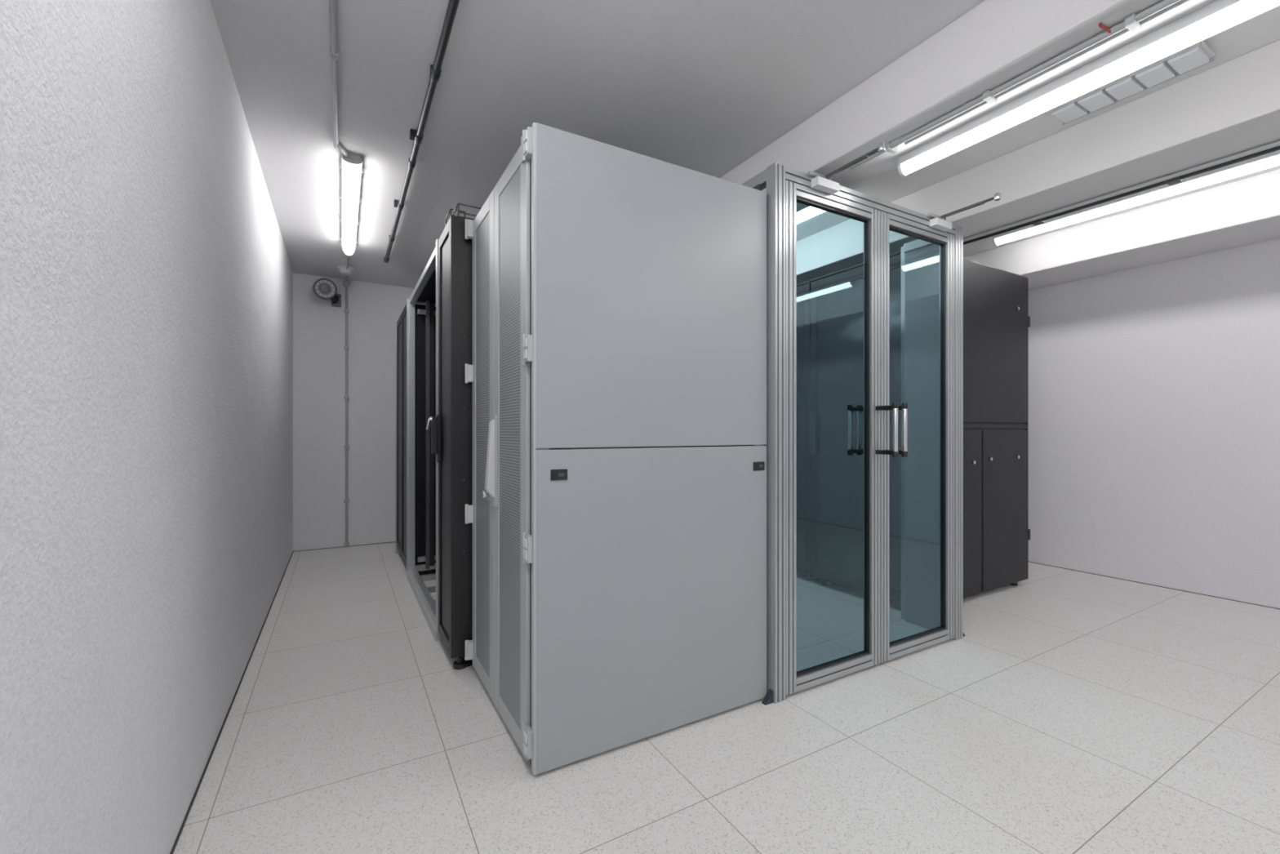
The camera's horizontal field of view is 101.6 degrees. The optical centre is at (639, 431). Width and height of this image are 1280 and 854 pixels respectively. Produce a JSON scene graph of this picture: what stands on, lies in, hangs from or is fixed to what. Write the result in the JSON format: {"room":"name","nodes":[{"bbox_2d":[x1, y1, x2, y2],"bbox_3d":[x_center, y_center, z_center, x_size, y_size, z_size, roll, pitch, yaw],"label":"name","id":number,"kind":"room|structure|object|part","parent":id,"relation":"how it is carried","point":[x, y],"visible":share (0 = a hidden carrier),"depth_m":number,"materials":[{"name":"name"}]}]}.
{"room":"server room","nodes":[
{"label":"server room","id":0,"kind":"room"},
{"bbox_2d":[0,0,293,853],"bbox_3d":[-1.031,-0.169,0.971,0.103,2.406,8.086,0,0,-30],"label":"wall","id":1,"kind":"structure","parent":0,"point":[146,273],"depth_m":1.00,"materials":[{"name":"white paint"}]},
{"bbox_2d":[169,551,293,853],"bbox_3d":[-0.985,1.030,0.997,0.004,0.008,8.086,0,0,-30],"label":"baseboard","id":2,"kind":"structure","parent":1,"relation":"attached to","point":[251,655],"depth_m":1.73,"materials":[{"name":"grey"}]},
{"bbox_2d":[293,272,414,551],"bbox_3d":[-0.802,-0.169,5.819,5.315,2.406,0.103,0,0,-30],"label":"wall","id":3,"kind":"structure","parent":0,"point":[375,308],"depth_m":4.69,"materials":[{"name":"white paint"}]},
{"bbox_2d":[313,278,341,306],"bbox_3d":[-2.716,-1.211,4.542,0.175,0.189,0.242,0,0,-21],"label":"security camera","id":4,"kind":"object","parent":3,"relation":"attached to","point":[324,288],"visible":1,"depth_m":4.45,"materials":[{"name":"black plastic"}]},
{"bbox_2d":[293,541,395,551],"bbox_3d":[-0.775,1.032,5.772,5.108,0.004,0.003,0,0,-30],"label":"baseboard","id":5,"kind":"structure","parent":3,"relation":"attached to","point":[394,541],"depth_m":4.69,"materials":[{"name":"grey"}]},
{"bbox_2d":[173,542,1279,853],"bbox_3d":[1.231,1.086,2.264,5.315,0.103,8.293,0,0,-30],"label":"floor","id":6,"kind":"structure","parent":0,"point":[1074,712],"depth_m":1.72,"materials":[{"name":"tile"}]},
{"bbox_2d":[395,297,422,575],"bbox_3d":[-1.421,0.046,4.322,1.020,1.975,0.908,0,0,-30],"label":"rack","id":7,"kind":"object","parent":6,"relation":"on","point":[402,323],"visible":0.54,"depth_m":4.03,"materials":[{"name":"black metal"}]},
{"bbox_3d":[-1.951,0.021,4.262,0.027,1.903,0.416,0,0,-30],"label":"door","id":8,"kind":"part","parent":7,"relation":"part of","materials":[{"name":"black metal"}]},
{"bbox_3d":[-1.847,0.046,4.079,0.037,1.975,0.908,0,0,-30],"label":"edge trim","id":9,"kind":"part","parent":7,"relation":"part of","materials":[{"name":"silver metal"}]},
{"bbox_3d":[-1.741,0.021,3.894,0.027,1.903,0.416,0,0,-30],"label":"door","id":10,"kind":"part","parent":7,"relation":"part of","materials":[{"name":"black metal"}]},
{"bbox_2d":[407,247,440,640],"bbox_3d":[-0.880,0.049,3.380,1.024,1.970,1.262,0,0,-30],"label":"rack","id":11,"kind":"object","parent":6,"relation":"on","point":[422,301],"visible":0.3,"depth_m":3.66,"materials":[{"name":"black metal"}]},
{"bbox_3d":[-1.312,1.008,3.133,0.027,0.052,1.262,0,0,-30],"label":"trim","id":12,"kind":"part","parent":11,"relation":"part of","materials":[{"name":"grey metal"}]},
{"bbox_2d":[426,214,474,669],"bbox_3d":[-0.492,0.046,2.641,1.076,1.975,0.396,0,0,-30],"label":"rack","id":13,"kind":"object","parent":6,"relation":"on","point":[451,427],"visible":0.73,"depth_m":2.27,"materials":[{"name":"black metal"}]},
{"bbox_3d":[-0.981,0.031,2.476,0.063,0.228,0.041,0,0,-30],"label":"door handle","id":14,"kind":"part","parent":13,"relation":"part of","materials":[{"name":"black plastic"}]},
{"bbox_3d":[-0.980,0.021,2.564,0.035,1.923,0.044,0,0,-30],"label":"edge trim","id":15,"kind":"part","parent":13,"relation":"part of","materials":[{"name":"silver metal"}]},
{"bbox_3d":[-0.885,0.021,2.397,0.027,1.903,0.328,0,0,-30],"label":"door","id":16,"kind":"part","parent":13,"relation":"part of","materials":[{"name":"black metal"}]},
{"bbox_3d":[-0.770,0.021,2.263,0.093,1.903,0.014,0,0,-30],"label":"post trim","id":17,"kind":"part","parent":13,"relation":"part of","materials":[{"name":"black plastic"}]},
{"bbox_2d":[444,202,481,226],"bbox_3d":[-0.816,-0.979,2.416,0.121,0.086,0.255,0,0,-30],"label":"wires","id":18,"kind":"object","parent":13,"relation":"on","point":[457,206],"visible":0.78,"depth_m":2.32,"materials":[{"name":"grey metal"}]},
{"bbox_3d":[-0.444,0.023,2.649,0.984,1.918,0.336,0,0,-30],"label":"frame","id":19,"kind":"part","parent":13,"relation":"part of","materials":[{"name":"black metal"}]},
{"bbox_2d":[465,122,766,775],"bbox_3d":[-0.130,0.056,2.127,0.982,1.956,0.830,0,0,-30],"label":"rack","id":20,"kind":"object","parent":6,"relation":"on","point":[617,373],"visible":1,"depth_m":1.75,"materials":[{"name":"silver metal"}]},
{"bbox_3d":[-0.626,0.051,2.092,0.012,1.905,0.368,0,0,-30],"label":"door","id":21,"kind":"part","parent":20,"relation":"part of","materials":[{"name":"grey metal"}]},
{"bbox_3d":[-0.556,0.103,1.921,0.037,0.331,0.114,0,0,-30],"label":"swing handle","id":22,"kind":"part","parent":20,"relation":"part of","materials":[{"name":"grey metal"}]},
{"bbox_3d":[-0.436,0.051,1.761,0.012,1.905,0.388,0,0,-30],"label":"door","id":23,"kind":"part","parent":20,"relation":"part of","materials":[{"name":"grey metal"}]},
{"bbox_3d":[-0.323,0.051,1.573,0.010,1.942,0.046,0,0,-30],"label":"corner trim","id":24,"kind":"part","parent":20,"relation":"part of","materials":[{"name":"grey metal"}]},
{"bbox_3d":[-0.116,0.058,2.144,0.916,1.952,0.809,0,0,-30],"label":"frame","id":25,"kind":"part","parent":20,"relation":"part of","materials":[{"name":"grey metal"}]},
{"bbox_3d":[0.086,-0.436,1.788,0.920,0.972,0.014,0,0,-30],"label":"panel","id":26,"kind":"part","parent":20,"relation":"part of","materials":[{"name":"grey metal"}]},
{"bbox_3d":[0.086,0.538,1.788,0.920,0.968,0.014,0,0,-30],"label":"panel","id":27,"kind":"part","parent":20,"relation":"part of","materials":[{"name":"grey metal"}]},
{"bbox_2d":[764,280,815,579],"bbox_3d":[1.510,-0.005,4.223,1.292,2.078,0.776,0,0,-30],"label":"tall cabinet","id":28,"kind":"object","parent":6,"relation":"on","point":[803,289],"visible":0.21,"depth_m":3.64,"materials":[{"name":"black metal"}]},
{"bbox_2d":[761,632,965,705],"bbox_3d":[1.054,1.011,2.324,1.354,0.046,0.031,0,0,-30],"label":"brackets","id":29,"kind":"object","parent":6,"relation":"on","point":[768,699],"visible":0.64,"depth_m":1.99,"materials":[{"name":"grey metal"}]},
{"bbox_2d":[741,142,1000,703],"bbox_3d":[1.072,-0.005,2.375,1.365,2.078,0.664,0,0,-30],"label":"door","id":30,"kind":"structure","parent":6,"relation":"on","point":[820,182],"depth_m":2.31,"materials":[{"name":"silver metal"}]},
{"bbox_3d":[0.800,0.023,2.177,0.571,1.994,0.043,0,0,-30],"label":"frame","id":31,"kind":"part","parent":30,"relation":"part of","materials":[{"name":"grey metal"}]},
{"bbox_3d":[1.023,-0.008,2.305,0.026,0.232,0.251,0,0,-30],"label":"handle","id":32,"kind":"part","parent":30,"relation":"part of","materials":[{"name":"silver metal"}]},
{"bbox_3d":[1.078,-0.008,2.337,0.026,0.232,0.251,0,0,-30],"label":"handle","id":33,"kind":"part","parent":30,"relation":"part of","materials":[{"name":"silver metal"}]},
{"bbox_3d":[1.300,0.023,2.463,0.569,1.994,0.043,0,0,-30],"label":"frame","id":34,"kind":"part","parent":30,"relation":"part of","materials":[{"name":"grey metal"}]},
{"bbox_2d":[808,250,1030,602],"bbox_3d":[1.896,-0.005,3.548,1.292,2.078,0.780,0,0,-30],"label":"tall cabinet","id":35,"kind":"object","parent":6,"relation":"on","point":[997,319],"visible":0.61,"depth_m":3.33,"materials":[{"name":"black metal"}]},
{"bbox_3d":[1.355,-0.021,3.245,0.052,2.006,0.763,0,0,-30],"label":"aisle door","id":36,"kind":"part","parent":35,"relation":"part of","materials":[{"name":"black"}]},
{"bbox_3d":[2.438,-0.021,3.859,0.043,2.006,0.772,0,0,-30],"label":"door","id":37,"kind":"part","parent":35,"relation":"part of","materials":[{"name":"black plastic"}]},
{"bbox_2d":[209,0,1279,288],"bbox_3d":[1.231,-1.434,2.264,5.315,0.124,8.293,0,0,-30],"label":"ceiling","id":38,"kind":"structure","parent":0,"point":[704,86],"depth_m":2.07,"materials":[{"name":"paint"}]},
{"bbox_2d":[329,0,350,545],"bbox_3d":[-0.672,-0.178,1.176,0.085,2.388,8.086,0,0,-29],"label":"conduit","id":39,"kind":"object","parent":38,"relation":"attached to","point":[334,50],"visible":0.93,"depth_m":2.34,"materials":[{"name":"grey plastic"}]},
{"bbox_2d":[337,265,355,275],"bbox_3d":[-2.453,-1.346,4.362,0.127,0.052,0.127,0,0,-30],"label":"smoke detector","id":40,"kind":"object","parent":38,"relation":"attached to","point":[342,268],"visible":0.98,"depth_m":4.33,"materials":[{"name":"white plastic"}]},
{"bbox_2d":[340,152,363,255],"bbox_3d":[-1.766,-1.325,3.183,0.103,0.095,1.406,0,0,-30],"label":"ceiling lamp","id":41,"kind":"object","parent":38,"relation":"attached to","point":[351,166],"visible":0.99,"depth_m":2.92,"materials":[{"name":"grey plastic"}]},
{"bbox_2d":[383,0,459,262],"bbox_3d":[-0.208,-1.351,0.965,0.055,0.041,7.259,0,0,-30],"label":"conduit","id":42,"kind":"object","parent":38,"relation":"attached to","point":[416,135],"visible":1,"depth_m":2.19,"materials":[{"name":"black plastic"}]},
{"bbox_2d":[796,206,820,221],"bbox_3d":[0.762,-1.334,3.562,0.081,0.076,1.396,0,0,-30],"label":"ceiling lamp","id":43,"kind":"object","parent":38,"relation":"attached to","point":[809,211],"visible":0.02,"depth_m":3.12,"materials":[{"name":"white paint"}]},
{"bbox_2d":[720,0,1215,212],"bbox_3d":[0.981,-1.250,2.121,0.266,0.245,8.086,0,0,-30],"label":"ceiling beam","id":44,"kind":"structure","parent":38,"relation":"attached to","point":[994,42],"depth_m":1.78,"materials":[{"name":"white paint"}]},
{"bbox_2d":[849,0,1190,168],"bbox_3d":[1.930,-1.115,0.401,0.057,0.025,4.157,0,0,-30],"label":"conduit","id":45,"kind":"object","parent":38,"relation":"attached to","point":[1133,22],"visible":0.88,"depth_m":1.60,"materials":[{"name":"grey plastic"}]},
{"bbox_2d":[1098,22,1111,35],"bbox_3d":[1.290,-1.117,1.447,0.051,0.026,0.008,0,0,-17],"label":"cable","id":46,"kind":"object","parent":45,"relation":"attached to","point":[1100,24],"visible":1,"depth_m":1.44,"materials":[{"name":"red plastic"}]},
{"bbox_2d":[796,39,1279,284],"bbox_3d":[1.953,-1.250,2.677,0.362,0.245,8.086,0,0,-30],"label":"ceiling beam","id":47,"kind":"structure","parent":38,"relation":"attached to","point":[1232,107],"depth_m":2.27,"materials":[{"name":"white paint"}]},
{"bbox_2d":[897,0,1279,177],"bbox_3d":[1.405,-1.089,1.584,0.061,0.076,1.313,0,0,-30],"label":"ceiling lamp","id":48,"kind":"object","parent":38,"relation":"attached to","point":[1216,16],"visible":1,"depth_m":1.58,"materials":[{"name":"white paint"}]},
{"bbox_2d":[963,140,1279,244],"bbox_3d":[2.073,-1.111,2.745,0.066,0.033,8.086,0,0,-30],"label":"conduit","id":49,"kind":"object","parent":38,"relation":"attached to","point":[1175,178],"visible":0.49,"depth_m":2.38,"materials":[{"name":"black plastic"}]},
{"bbox_2d":[963,168,1279,289],"bbox_3d":[3.228,-1.250,3.406,0.507,0.245,8.086,0,0,-30],"label":"ceiling beam","id":50,"kind":"structure","parent":38,"relation":"attached to","point":[1246,211],"depth_m":3.20,"materials":[{"name":"white paint"}]},
{"bbox_2d":[1045,40,1215,124],"bbox_3d":[1.874,-1.346,2.024,0.155,0.052,0.455,0,0,-30],"label":"air vent","id":51,"kind":"object","parent":38,"relation":"attached to","point":[1193,56],"visible":0.9,"depth_m":1.98,"materials":[{"name":"white metal"}]},
{"bbox_2d":[992,150,1279,245],"bbox_3d":[2.868,-1.334,2.962,0.081,0.076,1.572,0,0,-30],"label":"ceiling lamp","id":52,"kind":"object","parent":38,"relation":"attached to","point":[1272,159],"visible":0.94,"depth_m":2.93,"materials":[{"name":"white paint"}]},
{"bbox_2d":[1028,238,1279,608],"bbox_3d":[3.493,-0.169,3.557,0.103,2.406,8.086,0,0,-30],"label":"wall","id":53,"kind":"structure","parent":0,"point":[1154,389],"depth_m":3.46,"materials":[{"name":"white paint"}]},
{"bbox_2d":[1029,561,1279,609],"bbox_3d":[3.446,1.032,3.531,0.003,0.004,8.086,0,0,-30],"label":"baseboard","id":54,"kind":"structure","parent":53,"relation":"attached to","point":[1029,562],"depth_m":3.46,"materials":[{"name":"grey"}]}
]}

